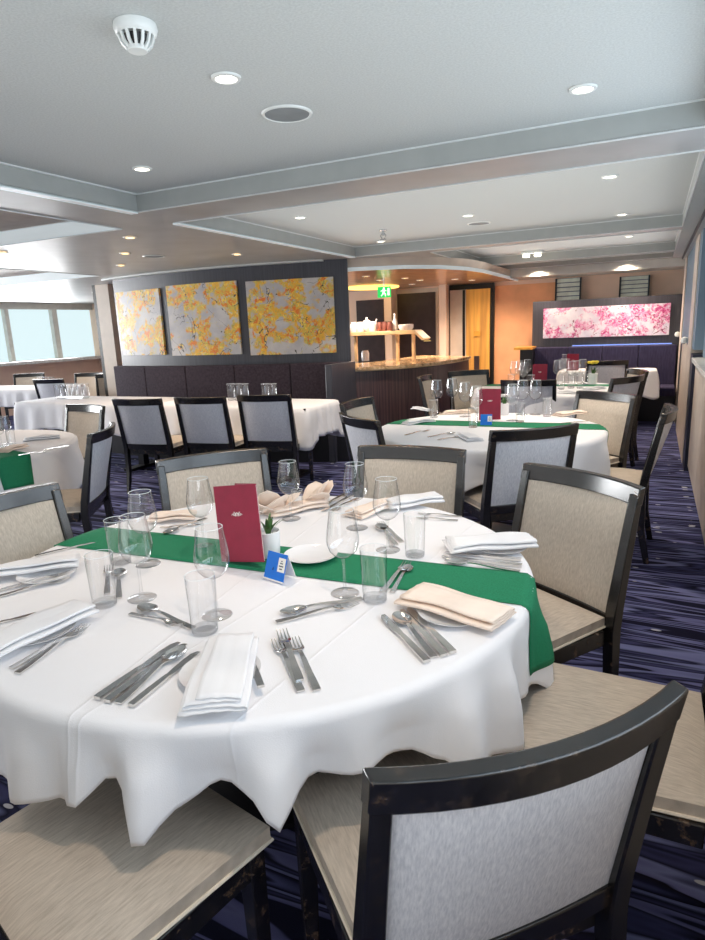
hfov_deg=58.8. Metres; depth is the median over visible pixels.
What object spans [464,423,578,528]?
dining chair
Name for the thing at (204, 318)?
painting
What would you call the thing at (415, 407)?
napkin
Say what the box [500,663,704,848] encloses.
dining chair
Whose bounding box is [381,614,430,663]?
knife
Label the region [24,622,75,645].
plate
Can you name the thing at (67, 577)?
fork
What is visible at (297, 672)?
fork
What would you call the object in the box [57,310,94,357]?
window
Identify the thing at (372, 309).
door
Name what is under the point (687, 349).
wall pillar
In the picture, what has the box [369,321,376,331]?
storage jar
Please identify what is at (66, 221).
trim
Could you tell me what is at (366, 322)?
teapot
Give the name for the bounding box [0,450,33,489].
table runner
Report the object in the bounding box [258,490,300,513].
napkin
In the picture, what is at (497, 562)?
knife
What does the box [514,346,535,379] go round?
stand
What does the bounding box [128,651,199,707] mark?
knife
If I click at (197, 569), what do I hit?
tumbler
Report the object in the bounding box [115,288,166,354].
painting
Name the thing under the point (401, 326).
serving bowl
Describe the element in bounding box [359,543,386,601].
tumbler
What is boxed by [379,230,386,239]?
sprinkler head
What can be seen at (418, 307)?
door
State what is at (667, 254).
step
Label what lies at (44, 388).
dining chair
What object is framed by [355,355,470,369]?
countertop
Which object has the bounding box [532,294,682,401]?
wall
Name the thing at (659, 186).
ceiling
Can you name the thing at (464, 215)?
recessed light
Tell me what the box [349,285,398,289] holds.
recessed light
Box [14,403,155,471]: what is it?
dining table
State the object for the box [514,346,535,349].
countertop
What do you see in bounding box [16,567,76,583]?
plate
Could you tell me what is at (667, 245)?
step
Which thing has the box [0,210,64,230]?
ceiling
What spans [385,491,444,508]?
napkin
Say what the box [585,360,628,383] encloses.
dining chair
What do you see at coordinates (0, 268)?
trim
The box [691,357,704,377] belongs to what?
countertop
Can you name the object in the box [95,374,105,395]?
dining chair
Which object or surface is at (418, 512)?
fork
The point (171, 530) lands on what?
bowl
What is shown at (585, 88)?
recessed light
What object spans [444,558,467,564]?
bowl
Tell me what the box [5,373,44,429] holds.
dining chair
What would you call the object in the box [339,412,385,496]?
dining chair
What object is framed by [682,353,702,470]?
trim
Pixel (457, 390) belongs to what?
dining chair
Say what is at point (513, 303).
wall
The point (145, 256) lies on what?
ceiling speaker
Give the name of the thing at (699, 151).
trim
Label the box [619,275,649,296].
air vent
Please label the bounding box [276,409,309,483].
dining table
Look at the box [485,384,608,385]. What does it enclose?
table runner
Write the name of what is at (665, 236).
ceiling
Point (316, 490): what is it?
napkin
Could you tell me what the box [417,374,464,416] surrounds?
dining chair
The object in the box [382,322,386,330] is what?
jar
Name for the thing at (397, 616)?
bowl
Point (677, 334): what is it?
wall pillar
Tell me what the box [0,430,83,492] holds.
tablecloth
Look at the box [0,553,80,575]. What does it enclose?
napkin
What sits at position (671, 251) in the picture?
trim
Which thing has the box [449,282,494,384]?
door
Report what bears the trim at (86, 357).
attached to the wall at (65, 370)
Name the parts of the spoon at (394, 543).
handle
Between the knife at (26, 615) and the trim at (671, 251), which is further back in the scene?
the trim at (671, 251)
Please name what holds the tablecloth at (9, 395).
on the dining table at (1, 420)
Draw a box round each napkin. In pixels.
[0,443,28,452]
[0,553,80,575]
[0,599,99,657]
[23,434,59,441]
[146,509,196,521]
[177,632,258,716]
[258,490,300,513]
[264,499,328,517]
[302,480,333,502]
[342,498,388,519]
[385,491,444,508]
[394,582,515,631]
[401,418,435,424]
[411,406,431,410]
[442,532,538,553]
[443,409,470,413]
[455,432,484,441]
[552,410,588,416]
[557,390,576,393]
[581,386,606,389]
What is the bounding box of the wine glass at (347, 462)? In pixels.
[343,462,367,530]
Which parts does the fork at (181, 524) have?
handle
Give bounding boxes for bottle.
[392,313,396,330]
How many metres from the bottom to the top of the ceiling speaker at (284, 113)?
0.008 m
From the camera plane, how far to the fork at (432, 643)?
1.41 m
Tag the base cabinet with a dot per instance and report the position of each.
(696, 455)
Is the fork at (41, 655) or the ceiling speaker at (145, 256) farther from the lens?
the ceiling speaker at (145, 256)
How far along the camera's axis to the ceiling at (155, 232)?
4.67 m
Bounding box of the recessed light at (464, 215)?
[462,214,473,216]
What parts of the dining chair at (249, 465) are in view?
leg, rail, backrest, leg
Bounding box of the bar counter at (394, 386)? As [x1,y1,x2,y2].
[355,355,470,425]
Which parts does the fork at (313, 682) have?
handle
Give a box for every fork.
[0,569,71,591]
[0,576,70,597]
[9,625,86,669]
[14,623,90,673]
[103,564,112,594]
[128,612,184,626]
[160,524,203,528]
[271,637,304,692]
[275,600,359,623]
[276,628,303,680]
[288,635,320,691]
[329,497,359,510]
[377,521,403,542]
[379,561,411,592]
[400,609,447,657]
[416,517,457,520]
[418,512,461,516]
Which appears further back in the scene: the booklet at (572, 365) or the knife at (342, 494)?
the booklet at (572, 365)
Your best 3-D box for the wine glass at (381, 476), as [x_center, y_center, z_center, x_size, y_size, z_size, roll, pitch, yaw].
[0.109,0.141,1.970,0.088,0.235,0.088,5,15,30]
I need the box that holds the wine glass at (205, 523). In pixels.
[193,523,229,609]
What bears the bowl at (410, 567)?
on the spoon at (410, 567)
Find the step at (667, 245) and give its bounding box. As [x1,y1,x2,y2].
[434,230,680,263]
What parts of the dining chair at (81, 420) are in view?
leg, backrest, rail, leg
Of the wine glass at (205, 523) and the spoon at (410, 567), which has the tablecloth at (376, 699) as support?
the wine glass at (205, 523)
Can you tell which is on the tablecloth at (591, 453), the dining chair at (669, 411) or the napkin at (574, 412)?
the napkin at (574, 412)
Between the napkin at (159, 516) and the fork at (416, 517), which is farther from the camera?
the napkin at (159, 516)
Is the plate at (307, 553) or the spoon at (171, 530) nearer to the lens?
the plate at (307, 553)
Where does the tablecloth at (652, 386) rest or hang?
on the dining table
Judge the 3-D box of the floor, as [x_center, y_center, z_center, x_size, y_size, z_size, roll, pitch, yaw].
[-2.371,-0.039,7.341,12.900,0.100,14.900,4,14,25]
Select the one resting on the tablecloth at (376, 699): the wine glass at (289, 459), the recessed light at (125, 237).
the wine glass at (289, 459)
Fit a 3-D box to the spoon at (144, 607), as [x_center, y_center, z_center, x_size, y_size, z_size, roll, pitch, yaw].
[-0.474,0.368,1.580,0.221,0.012,0.044,8,16,37]
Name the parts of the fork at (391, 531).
handle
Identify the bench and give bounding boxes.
[112,361,356,462]
[535,343,676,421]
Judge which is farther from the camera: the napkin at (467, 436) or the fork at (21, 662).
the napkin at (467, 436)
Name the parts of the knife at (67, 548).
handle, blade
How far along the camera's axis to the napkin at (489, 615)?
1.50 m
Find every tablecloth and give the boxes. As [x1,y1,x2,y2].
[0,384,88,406]
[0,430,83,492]
[0,496,553,846]
[14,396,173,435]
[163,398,343,450]
[382,413,610,491]
[470,381,608,417]
[556,368,659,399]
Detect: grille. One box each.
[265,108,308,121]
[469,222,488,224]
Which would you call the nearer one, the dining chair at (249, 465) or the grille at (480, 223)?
the dining chair at (249, 465)
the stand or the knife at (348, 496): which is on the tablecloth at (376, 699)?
the knife at (348, 496)
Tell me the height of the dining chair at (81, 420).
0.907 m
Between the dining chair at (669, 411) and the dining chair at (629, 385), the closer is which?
the dining chair at (669, 411)
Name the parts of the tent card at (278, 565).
panel, panel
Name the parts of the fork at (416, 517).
handle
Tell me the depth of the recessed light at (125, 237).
4.80 m
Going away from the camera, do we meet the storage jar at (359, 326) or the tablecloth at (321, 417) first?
the tablecloth at (321, 417)
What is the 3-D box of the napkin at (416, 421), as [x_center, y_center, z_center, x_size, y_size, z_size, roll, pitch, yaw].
[0.479,-0.356,4.541,0.244,0.032,0.099,-9,14,-26]
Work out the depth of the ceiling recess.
4.74 m
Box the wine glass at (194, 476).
[186,476,212,542]
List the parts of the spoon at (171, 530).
handle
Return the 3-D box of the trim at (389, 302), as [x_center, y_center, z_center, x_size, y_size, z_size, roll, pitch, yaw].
[0.695,-2.214,11.146,0.131,2.200,0.260,4,14,25]
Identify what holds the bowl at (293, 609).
on the spoon at (293, 609)
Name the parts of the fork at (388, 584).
handle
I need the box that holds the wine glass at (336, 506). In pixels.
[326,506,358,597]
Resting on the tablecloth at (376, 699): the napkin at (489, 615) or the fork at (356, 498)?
the fork at (356, 498)
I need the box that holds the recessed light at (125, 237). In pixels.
[123,236,136,238]
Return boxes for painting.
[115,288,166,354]
[165,281,242,355]
[245,277,336,354]
[543,303,670,337]
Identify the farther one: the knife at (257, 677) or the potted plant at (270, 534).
the potted plant at (270, 534)
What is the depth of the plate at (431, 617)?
1.50 m
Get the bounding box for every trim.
[0,98,704,212]
[0,185,137,214]
[0,209,121,245]
[0,268,99,285]
[0,356,100,365]
[101,259,323,280]
[173,223,354,257]
[177,149,704,256]
[348,265,517,280]
[384,289,395,359]
[430,229,681,264]
[439,285,448,355]
[495,251,674,269]
[673,161,704,257]
[675,343,681,425]
[682,209,704,258]
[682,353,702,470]
[683,217,704,258]
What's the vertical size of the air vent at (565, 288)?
0.340 m
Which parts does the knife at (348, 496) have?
blade, handle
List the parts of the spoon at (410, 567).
handle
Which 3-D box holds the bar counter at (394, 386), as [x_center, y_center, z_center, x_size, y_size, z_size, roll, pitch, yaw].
[0.737,-0.967,8.398,1.187,0.990,2.494,8,16,38]
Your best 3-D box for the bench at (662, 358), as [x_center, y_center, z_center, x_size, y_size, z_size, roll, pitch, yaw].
[3.617,-1.287,9.142,1.962,1.053,0.598,4,14,25]
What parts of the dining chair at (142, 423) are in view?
leg, rail, panel, rail, seat frame, leg, leg, seat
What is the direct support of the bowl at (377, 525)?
on the spoon at (394, 543)
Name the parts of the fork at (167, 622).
handle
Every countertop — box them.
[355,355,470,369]
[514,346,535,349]
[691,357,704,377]
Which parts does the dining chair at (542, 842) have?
leg, leg, seat, seat frame, panel, rail, rail, leg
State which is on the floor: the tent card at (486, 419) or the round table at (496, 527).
the round table at (496, 527)
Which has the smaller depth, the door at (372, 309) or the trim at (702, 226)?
the trim at (702, 226)
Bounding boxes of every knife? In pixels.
[0,612,34,623]
[35,544,80,556]
[44,542,95,552]
[94,642,180,700]
[103,643,186,703]
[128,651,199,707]
[253,663,264,688]
[316,493,347,508]
[321,495,353,510]
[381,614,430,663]
[407,607,455,654]
[442,555,522,567]
[445,551,520,561]
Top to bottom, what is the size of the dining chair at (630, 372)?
0.907 m
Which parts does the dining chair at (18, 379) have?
leg, rail, backrest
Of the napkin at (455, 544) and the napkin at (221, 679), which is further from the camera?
the napkin at (455, 544)
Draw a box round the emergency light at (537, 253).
[521,250,542,257]
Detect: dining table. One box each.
[0,408,59,430]
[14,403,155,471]
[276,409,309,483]
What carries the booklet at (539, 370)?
on the table runner at (491, 384)
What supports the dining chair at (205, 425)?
on the floor
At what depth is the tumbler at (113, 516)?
1.95 m
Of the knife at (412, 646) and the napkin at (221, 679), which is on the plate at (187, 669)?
the napkin at (221, 679)
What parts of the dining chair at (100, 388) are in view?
leg, backrest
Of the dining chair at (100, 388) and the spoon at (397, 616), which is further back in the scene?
the dining chair at (100, 388)
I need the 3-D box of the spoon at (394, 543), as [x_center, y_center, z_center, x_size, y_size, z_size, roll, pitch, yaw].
[0.118,0.217,2.133,0.044,0.012,0.221,-5,13,-11]
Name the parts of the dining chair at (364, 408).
leg, rail, backrest, leg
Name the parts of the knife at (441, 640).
blade, handle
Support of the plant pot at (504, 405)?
on the tablecloth at (591, 453)
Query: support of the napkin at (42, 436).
on the tablecloth at (64, 466)
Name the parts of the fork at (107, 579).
handle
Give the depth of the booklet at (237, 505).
1.89 m
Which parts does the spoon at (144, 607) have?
handle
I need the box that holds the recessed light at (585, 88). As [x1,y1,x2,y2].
[569,83,597,94]
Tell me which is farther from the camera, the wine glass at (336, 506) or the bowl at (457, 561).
the bowl at (457, 561)
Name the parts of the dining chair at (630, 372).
rail, leg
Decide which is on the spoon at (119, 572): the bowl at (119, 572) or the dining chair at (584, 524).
the bowl at (119, 572)
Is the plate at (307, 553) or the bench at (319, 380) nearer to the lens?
the plate at (307, 553)
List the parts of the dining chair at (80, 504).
seat, seat frame, leg, rail, rail, panel, leg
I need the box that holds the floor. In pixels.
[0,416,704,939]
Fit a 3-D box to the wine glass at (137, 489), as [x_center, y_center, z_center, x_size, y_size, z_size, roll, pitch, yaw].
[-0.645,0.180,1.934,0.088,0.235,0.088,-9,14,-25]
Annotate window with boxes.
[0,310,8,362]
[8,309,54,360]
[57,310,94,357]
[682,228,704,349]
[703,334,704,357]
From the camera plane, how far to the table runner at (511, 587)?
1.82 m
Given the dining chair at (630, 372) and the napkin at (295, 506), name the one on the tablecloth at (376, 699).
the napkin at (295, 506)
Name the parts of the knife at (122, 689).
handle, blade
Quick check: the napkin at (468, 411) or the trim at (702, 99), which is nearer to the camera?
the trim at (702, 99)
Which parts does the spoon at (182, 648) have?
handle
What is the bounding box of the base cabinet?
[688,357,704,543]
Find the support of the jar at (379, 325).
on the shelf
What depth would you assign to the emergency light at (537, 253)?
7.88 m
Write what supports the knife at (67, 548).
on the tablecloth at (376, 699)
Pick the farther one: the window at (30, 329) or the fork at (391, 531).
the window at (30, 329)
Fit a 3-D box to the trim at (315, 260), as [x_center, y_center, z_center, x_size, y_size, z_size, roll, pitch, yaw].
[-1.855,-2.398,7.512,3.270,0.018,0.372,4,14,25]
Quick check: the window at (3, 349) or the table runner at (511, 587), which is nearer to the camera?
the table runner at (511, 587)
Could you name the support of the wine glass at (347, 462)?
on the tablecloth at (376, 699)
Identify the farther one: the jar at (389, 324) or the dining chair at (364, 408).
the jar at (389, 324)
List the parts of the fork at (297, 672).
handle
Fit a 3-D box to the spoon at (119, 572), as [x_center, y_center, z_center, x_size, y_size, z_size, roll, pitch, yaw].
[-0.675,0.324,1.806,0.044,0.012,0.221,-7,14,-19]
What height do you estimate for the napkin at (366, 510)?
0.031 m
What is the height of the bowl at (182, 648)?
0.009 m
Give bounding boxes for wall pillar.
[674,256,687,422]
[676,233,702,461]
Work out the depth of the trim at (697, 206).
4.86 m
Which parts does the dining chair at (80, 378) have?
backrest, rail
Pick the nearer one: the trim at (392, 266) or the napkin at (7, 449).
the napkin at (7, 449)
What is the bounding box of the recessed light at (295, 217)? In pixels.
[293,216,306,218]
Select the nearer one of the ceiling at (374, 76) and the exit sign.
the ceiling at (374, 76)
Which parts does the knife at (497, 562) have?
blade, handle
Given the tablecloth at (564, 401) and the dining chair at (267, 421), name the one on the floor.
the dining chair at (267, 421)
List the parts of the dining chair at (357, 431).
leg, rail, panel, leg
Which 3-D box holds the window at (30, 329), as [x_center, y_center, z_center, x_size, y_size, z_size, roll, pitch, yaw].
[-6.635,-2.781,12.879,0.020,1.020,1.006,4,14,25]
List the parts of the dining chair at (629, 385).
leg, panel, rail, leg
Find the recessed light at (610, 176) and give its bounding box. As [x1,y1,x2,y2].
[601,174,618,178]
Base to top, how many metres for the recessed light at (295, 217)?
0.008 m
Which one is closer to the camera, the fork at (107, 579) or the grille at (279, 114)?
the fork at (107, 579)
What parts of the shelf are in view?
post, post, post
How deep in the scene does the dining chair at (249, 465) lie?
2.90 m
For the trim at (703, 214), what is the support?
attached to the wall
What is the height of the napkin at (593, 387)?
0.031 m
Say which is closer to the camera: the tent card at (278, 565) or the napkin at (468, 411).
the tent card at (278, 565)
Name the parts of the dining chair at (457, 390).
leg, rail, backrest, leg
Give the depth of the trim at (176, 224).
5.11 m
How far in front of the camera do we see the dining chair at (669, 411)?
3.70 m
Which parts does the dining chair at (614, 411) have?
leg, backrest, rail, seat, seat frame, leg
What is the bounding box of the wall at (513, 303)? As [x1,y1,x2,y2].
[89,269,683,383]
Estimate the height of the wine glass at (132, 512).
0.235 m
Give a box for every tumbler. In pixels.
[83,549,116,600]
[103,516,130,562]
[184,569,217,633]
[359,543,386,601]
[403,510,425,556]
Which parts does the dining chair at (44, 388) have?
leg, rail, panel, leg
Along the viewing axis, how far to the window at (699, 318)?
5.66 m
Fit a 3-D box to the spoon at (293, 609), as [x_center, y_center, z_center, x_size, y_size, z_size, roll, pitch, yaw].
[-0.078,0.346,1.604,0.221,0.012,0.044,-7,14,-20]
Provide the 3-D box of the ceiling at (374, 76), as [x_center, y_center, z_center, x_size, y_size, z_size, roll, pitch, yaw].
[-1.031,-1.039,0.913,3.100,0.001,5.180,4,14,25]
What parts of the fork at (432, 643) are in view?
blade, handle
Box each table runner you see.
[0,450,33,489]
[54,527,553,675]
[386,419,608,441]
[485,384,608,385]
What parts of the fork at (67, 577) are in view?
handle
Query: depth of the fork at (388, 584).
1.74 m
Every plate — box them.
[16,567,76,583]
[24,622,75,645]
[179,655,260,686]
[284,544,337,563]
[417,609,467,626]
[480,548,526,553]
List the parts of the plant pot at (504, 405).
pot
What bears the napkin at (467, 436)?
on the tablecloth at (591, 453)
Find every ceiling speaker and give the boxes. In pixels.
[143,255,164,257]
[261,104,312,122]
[467,221,490,225]
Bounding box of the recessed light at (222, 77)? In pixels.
[211,71,240,84]
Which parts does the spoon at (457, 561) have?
handle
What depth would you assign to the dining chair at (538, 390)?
5.87 m
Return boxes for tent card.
[263,550,295,583]
[480,414,491,424]
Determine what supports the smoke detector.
attached to the ceiling at (374, 76)
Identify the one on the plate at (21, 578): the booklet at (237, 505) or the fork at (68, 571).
the fork at (68, 571)
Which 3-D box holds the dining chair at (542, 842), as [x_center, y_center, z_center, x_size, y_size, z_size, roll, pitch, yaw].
[0.192,0.745,1.193,0.514,0.907,0.631,-7,14,-19]
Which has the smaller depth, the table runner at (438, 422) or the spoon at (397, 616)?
the spoon at (397, 616)
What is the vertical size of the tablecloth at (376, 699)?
0.296 m
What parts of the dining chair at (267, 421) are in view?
leg, rail, panel, leg, rail, seat frame, leg, leg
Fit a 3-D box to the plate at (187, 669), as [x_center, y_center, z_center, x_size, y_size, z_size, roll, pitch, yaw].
[-0.275,0.422,1.303,0.168,0.016,0.168,4,14,25]
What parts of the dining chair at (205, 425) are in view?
leg, rail, panel, rail, seat frame, leg, seat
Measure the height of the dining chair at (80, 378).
0.907 m
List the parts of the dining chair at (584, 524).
leg, rail, seat, backrest, seat frame, rail, leg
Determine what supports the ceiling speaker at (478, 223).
attached to the ceiling at (659, 186)
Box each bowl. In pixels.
[111,568,125,576]
[137,603,157,611]
[162,645,186,661]
[163,527,178,533]
[280,605,306,613]
[375,523,386,529]
[392,611,411,624]
[398,324,413,329]
[400,564,412,571]
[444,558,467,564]
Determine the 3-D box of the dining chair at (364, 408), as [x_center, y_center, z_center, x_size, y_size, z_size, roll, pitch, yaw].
[0.271,-0.075,4.769,0.631,0.907,0.514,5,15,28]
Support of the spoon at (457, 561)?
on the tablecloth at (376, 699)
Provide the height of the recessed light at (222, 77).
0.008 m
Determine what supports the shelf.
on the bar counter at (394, 386)
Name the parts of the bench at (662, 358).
backrest, backrest, backrest, backrest, seat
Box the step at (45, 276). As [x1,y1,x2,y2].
[0,273,91,284]
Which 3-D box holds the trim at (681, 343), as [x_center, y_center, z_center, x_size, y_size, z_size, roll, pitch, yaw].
[4.317,-1.111,8.136,0.125,1.100,0.530,4,14,25]
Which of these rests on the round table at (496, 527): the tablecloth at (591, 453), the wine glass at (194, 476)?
the tablecloth at (591, 453)
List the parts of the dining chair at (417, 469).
leg, backrest, rail, leg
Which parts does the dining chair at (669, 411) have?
seat, leg, leg, panel, rail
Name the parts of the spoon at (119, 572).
handle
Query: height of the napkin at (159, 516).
0.031 m
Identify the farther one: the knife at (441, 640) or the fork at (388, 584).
the fork at (388, 584)
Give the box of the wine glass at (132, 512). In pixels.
[118,512,152,594]
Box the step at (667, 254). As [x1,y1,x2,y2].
[499,252,673,268]
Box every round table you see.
[208,772,320,830]
[476,522,511,532]
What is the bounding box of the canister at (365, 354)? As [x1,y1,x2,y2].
[361,350,368,360]
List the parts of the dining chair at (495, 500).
seat, leg, seat frame, rail, panel, rail, leg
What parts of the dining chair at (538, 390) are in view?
leg, rail, panel, leg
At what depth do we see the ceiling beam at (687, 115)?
3.12 m
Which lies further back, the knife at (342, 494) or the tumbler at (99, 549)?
the knife at (342, 494)
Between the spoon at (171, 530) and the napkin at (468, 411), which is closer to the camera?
the spoon at (171, 530)
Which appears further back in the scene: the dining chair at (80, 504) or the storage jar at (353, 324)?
the storage jar at (353, 324)
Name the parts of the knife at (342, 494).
handle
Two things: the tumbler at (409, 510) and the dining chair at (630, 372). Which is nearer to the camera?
the tumbler at (409, 510)
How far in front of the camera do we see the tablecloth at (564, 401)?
5.89 m
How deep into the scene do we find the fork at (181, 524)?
2.32 m
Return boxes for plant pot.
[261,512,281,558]
[501,397,510,415]
[587,360,599,383]
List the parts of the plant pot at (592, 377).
pot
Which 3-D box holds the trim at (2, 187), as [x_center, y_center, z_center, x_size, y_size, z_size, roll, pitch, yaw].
[-2.453,-1.029,1.603,0.055,0.011,5.180,4,14,25]
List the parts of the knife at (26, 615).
handle, blade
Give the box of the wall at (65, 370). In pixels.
[0,302,99,416]
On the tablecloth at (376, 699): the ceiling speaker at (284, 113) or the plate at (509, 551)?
the plate at (509, 551)
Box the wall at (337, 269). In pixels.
[112,259,350,365]
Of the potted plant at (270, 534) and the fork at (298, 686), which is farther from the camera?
the potted plant at (270, 534)
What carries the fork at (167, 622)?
on the tablecloth at (376, 699)
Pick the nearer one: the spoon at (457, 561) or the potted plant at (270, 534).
the spoon at (457, 561)
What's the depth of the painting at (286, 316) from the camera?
7.18 m
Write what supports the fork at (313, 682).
on the tablecloth at (376, 699)
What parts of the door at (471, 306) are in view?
passage panel, pull handle, call plate, gold panel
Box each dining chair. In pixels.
[0,482,73,576]
[0,778,273,939]
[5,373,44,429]
[32,379,68,429]
[61,422,115,532]
[64,404,113,513]
[74,372,102,395]
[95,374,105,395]
[112,398,196,493]
[155,448,271,510]
[173,397,243,454]
[236,394,313,492]
[293,680,688,939]
[339,396,378,494]
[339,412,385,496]
[355,445,466,516]
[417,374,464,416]
[448,369,489,412]
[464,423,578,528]
[500,380,556,412]
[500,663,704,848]
[511,462,645,675]
[571,390,637,467]
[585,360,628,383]
[607,374,644,466]
[610,403,677,563]
[625,368,648,460]
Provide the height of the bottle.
0.220 m
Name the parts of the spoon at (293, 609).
handle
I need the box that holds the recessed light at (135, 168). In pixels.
[132,166,151,171]
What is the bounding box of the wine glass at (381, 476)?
[373,476,400,553]
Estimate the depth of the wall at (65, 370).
13.19 m
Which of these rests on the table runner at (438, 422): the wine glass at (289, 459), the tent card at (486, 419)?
the tent card at (486, 419)
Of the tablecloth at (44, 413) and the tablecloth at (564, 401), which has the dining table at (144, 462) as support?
the tablecloth at (44, 413)
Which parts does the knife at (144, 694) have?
handle, blade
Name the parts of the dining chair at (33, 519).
rail, leg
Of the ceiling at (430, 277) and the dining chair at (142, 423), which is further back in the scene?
the ceiling at (430, 277)
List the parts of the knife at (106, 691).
handle, blade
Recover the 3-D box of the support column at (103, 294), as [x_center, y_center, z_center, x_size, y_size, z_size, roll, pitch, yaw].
[-3.586,-1.639,9.399,0.310,2.200,0.200,4,14,25]
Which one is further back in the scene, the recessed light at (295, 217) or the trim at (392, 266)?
the trim at (392, 266)
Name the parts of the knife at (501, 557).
blade, handle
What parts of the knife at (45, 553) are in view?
handle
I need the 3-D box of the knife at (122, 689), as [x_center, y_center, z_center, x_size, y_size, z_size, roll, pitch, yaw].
[-0.433,0.425,1.329,0.020,0.007,0.241,3,14,23]
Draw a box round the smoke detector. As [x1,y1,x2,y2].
[113,14,157,55]
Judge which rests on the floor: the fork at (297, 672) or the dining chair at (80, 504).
the dining chair at (80, 504)
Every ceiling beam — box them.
[0,101,704,211]
[183,151,704,255]
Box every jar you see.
[350,322,356,331]
[356,322,363,331]
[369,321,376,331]
[377,322,381,330]
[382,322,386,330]
[387,321,392,330]
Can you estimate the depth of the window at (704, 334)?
5.52 m
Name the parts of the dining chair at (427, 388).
rail, leg, backrest, leg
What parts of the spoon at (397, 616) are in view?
handle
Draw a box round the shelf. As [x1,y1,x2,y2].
[350,330,429,361]
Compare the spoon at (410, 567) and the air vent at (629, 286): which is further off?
the air vent at (629, 286)
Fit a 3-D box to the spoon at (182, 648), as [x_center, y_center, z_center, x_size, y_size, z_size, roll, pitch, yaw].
[-0.420,0.426,1.317,0.044,0.012,0.221,2,14,20]
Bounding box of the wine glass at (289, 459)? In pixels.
[277,459,298,521]
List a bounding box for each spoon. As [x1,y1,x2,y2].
[111,568,125,598]
[115,645,186,704]
[137,603,195,629]
[163,517,207,533]
[280,596,362,613]
[375,523,397,545]
[389,564,412,592]
[392,611,437,658]
[428,432,454,436]
[444,558,520,571]
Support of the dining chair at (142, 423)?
on the floor
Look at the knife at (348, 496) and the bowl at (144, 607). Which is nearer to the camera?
the bowl at (144, 607)
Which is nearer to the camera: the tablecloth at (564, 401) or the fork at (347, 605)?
the fork at (347, 605)
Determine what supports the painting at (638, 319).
attached to the wall at (675, 300)
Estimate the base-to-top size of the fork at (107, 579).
0.012 m
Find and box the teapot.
[362,317,376,331]
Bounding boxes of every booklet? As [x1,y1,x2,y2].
[213,483,264,561]
[479,389,500,419]
[532,364,546,379]
[566,354,578,370]
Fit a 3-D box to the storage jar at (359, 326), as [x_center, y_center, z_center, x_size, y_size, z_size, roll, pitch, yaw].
[0.100,-1.932,8.431,0.110,0.135,0.110,4,14,25]
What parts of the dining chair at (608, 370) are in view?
leg, panel, rail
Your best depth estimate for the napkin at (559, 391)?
5.94 m
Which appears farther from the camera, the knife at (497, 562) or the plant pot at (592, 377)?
the plant pot at (592, 377)
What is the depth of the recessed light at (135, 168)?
3.24 m
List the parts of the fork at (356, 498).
handle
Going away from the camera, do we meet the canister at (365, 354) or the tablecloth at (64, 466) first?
the tablecloth at (64, 466)
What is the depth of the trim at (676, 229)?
7.51 m
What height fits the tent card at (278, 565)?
0.076 m
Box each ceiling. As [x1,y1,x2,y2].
[0,0,704,193]
[0,128,704,303]
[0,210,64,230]
[0,269,46,276]
[227,152,698,246]
[347,256,684,279]
[348,269,513,291]
[459,230,677,257]
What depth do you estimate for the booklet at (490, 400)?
4.54 m
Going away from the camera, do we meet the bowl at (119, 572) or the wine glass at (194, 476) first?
the bowl at (119, 572)
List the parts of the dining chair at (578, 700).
seat frame, leg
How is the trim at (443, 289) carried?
attached to the wall at (513, 303)
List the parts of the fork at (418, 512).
handle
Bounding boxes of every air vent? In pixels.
[555,277,581,300]
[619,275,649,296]
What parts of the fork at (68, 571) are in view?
handle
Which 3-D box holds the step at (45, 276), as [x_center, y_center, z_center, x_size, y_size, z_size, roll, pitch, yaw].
[-5.121,-2.368,7.695,3.550,0.100,1.800,4,14,25]
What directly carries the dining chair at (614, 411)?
on the floor
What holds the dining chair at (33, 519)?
on the floor
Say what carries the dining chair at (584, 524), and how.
on the floor
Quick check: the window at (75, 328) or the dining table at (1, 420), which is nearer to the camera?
the dining table at (1, 420)
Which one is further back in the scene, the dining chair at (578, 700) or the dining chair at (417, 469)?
the dining chair at (417, 469)
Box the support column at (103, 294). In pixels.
[92,284,122,395]
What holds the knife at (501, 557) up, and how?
on the tablecloth at (376, 699)
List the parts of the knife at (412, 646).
blade, handle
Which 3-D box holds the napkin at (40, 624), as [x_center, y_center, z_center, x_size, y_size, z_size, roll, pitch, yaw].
[-0.763,0.375,1.500,0.133,0.032,0.276,5,15,30]
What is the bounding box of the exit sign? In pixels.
[377,286,390,297]
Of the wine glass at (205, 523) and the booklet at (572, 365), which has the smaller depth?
the wine glass at (205, 523)
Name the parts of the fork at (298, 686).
handle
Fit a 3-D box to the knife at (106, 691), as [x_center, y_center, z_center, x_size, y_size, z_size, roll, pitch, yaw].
[-0.454,0.424,1.339,0.020,0.007,0.241,4,14,25]
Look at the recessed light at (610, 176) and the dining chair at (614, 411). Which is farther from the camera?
the dining chair at (614, 411)
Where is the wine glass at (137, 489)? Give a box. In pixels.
[127,489,156,568]
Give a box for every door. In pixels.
[356,299,384,362]
[396,287,438,357]
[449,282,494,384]
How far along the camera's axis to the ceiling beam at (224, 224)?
5.84 m
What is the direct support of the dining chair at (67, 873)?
on the floor
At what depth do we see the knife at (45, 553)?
2.08 m
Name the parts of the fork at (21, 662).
handle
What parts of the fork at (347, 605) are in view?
handle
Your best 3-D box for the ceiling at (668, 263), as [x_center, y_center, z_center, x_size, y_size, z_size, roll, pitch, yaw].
[0.710,-2.554,7.947,6.660,0.115,5.721,4,14,25]
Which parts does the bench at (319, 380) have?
backrest, backrest, backrest, backrest, backrest, panel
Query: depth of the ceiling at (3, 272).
8.02 m
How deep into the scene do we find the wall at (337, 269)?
7.33 m
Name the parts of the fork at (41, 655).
handle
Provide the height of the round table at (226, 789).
0.745 m
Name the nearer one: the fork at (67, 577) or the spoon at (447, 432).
the fork at (67, 577)

